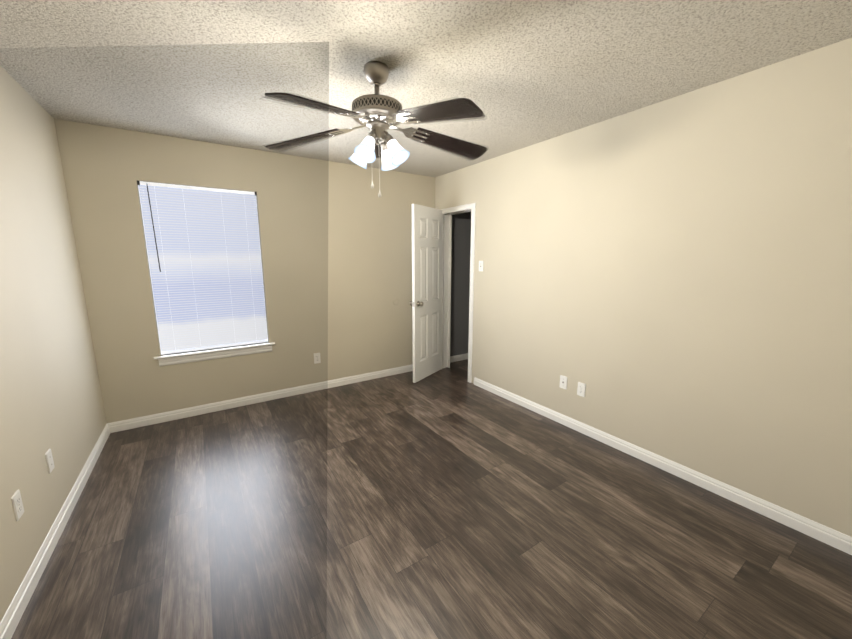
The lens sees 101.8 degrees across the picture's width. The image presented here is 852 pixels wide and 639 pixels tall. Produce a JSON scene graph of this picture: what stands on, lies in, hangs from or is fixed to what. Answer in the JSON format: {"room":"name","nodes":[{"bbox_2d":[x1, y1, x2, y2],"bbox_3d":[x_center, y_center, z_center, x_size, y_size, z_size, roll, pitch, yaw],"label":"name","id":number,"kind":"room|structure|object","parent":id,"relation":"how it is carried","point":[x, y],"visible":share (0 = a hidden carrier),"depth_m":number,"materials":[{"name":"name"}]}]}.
{"room":"empty bedroom","nodes":[
{"label":"empty bedroom","id":0,"kind":"room"},
{"bbox_2d":[0,66,106,621],"bbox_3d":[-1.673,0.041,1.093,0.120,2.440,4.080,-7,12,-33],"label":"wall","id":1,"kind":"structure","parent":0,"point":[50,395],"depth_m":1.89,"materials":[{"name":"paint"}]},
{"bbox_2d":[11,489,23,520],"bbox_3d":[-1.779,0.810,1.510,0.008,0.115,0.070,-7,12,-33],"label":"electrical outlet","id":2,"kind":"object","parent":1,"relation":"attached to","point":[17,503],"depth_m":1.50,"materials":[{"name":"white plastic"}]},
{"bbox_2d":[45,449,54,473],"bbox_3d":[-2.002,0.753,1.843,0.008,0.115,0.070,-7,12,-33],"label":"electrical outlet","id":3,"kind":"object","parent":1,"relation":"attached to","point":[49,460],"depth_m":1.83,"materials":[{"name":"white plastic"}]},
{"bbox_2d":[0,423,111,638],"bbox_3d":[-1.617,1.193,1.335,0.015,0.086,3.840,-7,12,-33],"label":"baseboard","id":4,"kind":"structure","parent":1,"relation":"attached to","point":[9,622],"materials":[{"name":"white wood"}]},
{"bbox_2d":[54,119,470,422],"bbox_3d":[-0.551,-0.503,4.165,5.186,2.440,0.140,-7,12,-33],"label":"wall","id":5,"kind":"structure","parent":0,"point":[336,246],"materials":[{"name":"paint"}]},
{"bbox_2d":[138,185,267,352],"bbox_3d":[-2.009,-0.455,3.221,0.882,1.465,0.055,-7,12,-33],"label":"window","id":6,"kind":"structure","parent":5,"relation":"in","point":[155,308],"depth_m":3.19,"materials":[{"name":"white"}]},
{"bbox_2d":[137,181,267,354],"bbox_3d":[-1.974,-0.448,3.168,0.878,1.457,0.043,-7,12,-33],"label":"window blind","id":7,"kind":"object","parent":6,"relation":"attached to","point":[206,274],"depth_m":3.14,"materials":[{"name":"white plastic"}]},
{"bbox_2d":[154,342,274,366],"bbox_3d":[-1.968,0.322,3.299,0.979,0.093,0.098,-7,12,-33],"label":"window sill","id":8,"kind":"structure","parent":5,"relation":"attached to","point":[193,356],"depth_m":3.24,"materials":[{"name":"white wood"}]},
{"bbox_2d":[108,364,412,432],"bbox_3d":[-1.260,0.755,3.811,3.316,0.086,0.030,-7,12,-33],"label":"baseboard","id":9,"kind":"structure","parent":5,"relation":"attached to","point":[132,423],"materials":[{"name":"white wood"}]},
{"bbox_2d":[314,353,320,363],"bbox_3d":[-1.197,0.426,3.808,0.070,0.115,0.008,-7,12,-33],"label":"electrical outlet","id":10,"kind":"object","parent":5,"relation":"attached to","point":[317,359],"depth_m":3.81,"materials":[{"name":"white plastic"}]},
{"bbox_2d":[450,353,467,362],"bbox_3d":[0.880,0.504,5.227,1.600,0.086,0.020,-7,12,-33],"label":"baseboard","id":11,"kind":"structure","parent":5,"relation":"attached to","point":[460,357],"depth_m":4.94,"materials":[{"name":"white wood"}]},
{"bbox_2d":[0,0,851,176],"bbox_3d":[-0.226,-1.376,1.809,3.586,0.100,4.080,-7,12,-33],"label":"ceiling","id":12,"kind":"structure","parent":0,"point":[520,74],"depth_m":1.74,"materials":[{"name":"white paint"}]},
{"bbox_2d":[262,61,487,196],"bbox_3d":[-0.242,-1.002,1.875,1.262,0.659,1.260,-7,12,-33],"label":"fan","id":13,"kind":"object","parent":12,"relation":"hanging from","point":[377,114],"visible":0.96,"depth_m":1.80,"materials":[{"name":"brown wood"}]},
{"bbox_2d":[11,359,851,638],"bbox_3d":[0.487,1.042,2.726,5.306,0.100,4.100,-7,12,-33],"label":"floor","id":14,"kind":"structure","parent":0,"point":[451,502],"depth_m":1.81,"materials":[{"name":"brown wood"}]},
{"bbox_2d":[435,38,851,536],"bbox_3d":[1.222,-0.291,2.969,0.120,2.440,4.080,-7,12,-33],"label":"wall","id":15,"kind":"structure","parent":0,"point":[670,279],"depth_m":2.15,"materials":[{"name":"paint"}]},
{"bbox_2d":[410,204,443,382],"bbox_3d":[0.032,-0.298,4.167,0.171,2.020,0.647,6,12,32],"label":"door","id":16,"kind":"structure","parent":15,"relation":"in","point":[426,301],"depth_m":4.10,"materials":[{"name":"white wood"}]},
{"bbox_2d":[441,203,475,382],"bbox_3d":[0.410,-0.311,4.218,0.153,2.044,0.653,-7,12,-33],"label":"door frame","id":17,"kind":"structure","parent":15,"relation":"attached to","point":[448,213],"depth_m":4.35,"materials":[{"name":"white wood"}]},
{"bbox_2d":[479,261,483,270],"bbox_3d":[0.594,-0.581,3.761,0.016,0.115,0.070,-7,12,-33],"label":"light switch","id":18,"kind":"object","parent":15,"relation":"attached to","point":[480,265],"visible":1,"depth_m":3.76,"materials":[{"name":"white plastic"}]},
{"bbox_2d":[559,375,567,388],"bbox_3d":[1.199,0.550,3.028,0.016,0.115,0.070,-7,12,-33],"label":"outlet","id":19,"kind":"object","parent":15,"relation":"attached to","point":[563,382],"visible":1,"depth_m":3.02,"materials":[{"name":"white plastic"}]},
{"bbox_2d":[577,382,585,396],"bbox_3d":[1.297,0.585,2.890,0.008,0.115,0.070,-7,12,-33],"label":"duplex electrical outlet","id":20,"kind":"object","parent":15,"relation":"attached to","point":[581,388],"visible":1,"depth_m":2.89,"materials":[{"name":"white plastic"}]},
{"bbox_2d":[474,377,851,554],"bbox_3d":[1.383,0.932,2.811,0.015,0.086,2.988,-7,12,-33],"label":"baseboard","id":21,"kind":"structure","parent":15,"relation":"attached to","point":[836,539],"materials":[{"name":"white wood"}]},
{"label":"outside","id":22,"kind":"structure","parent":0,"visible":0},
{"bbox_2d":[144,188,251,224],"bbox_3d":[-2.145,-0.405,3.440,2.482,3.500,0.001,-7,12,-33],"label":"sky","id":23,"kind":"structure","parent":22,"point":[198,202],"depth_m":3.30,"materials":[{"name":"white"}]}
]}

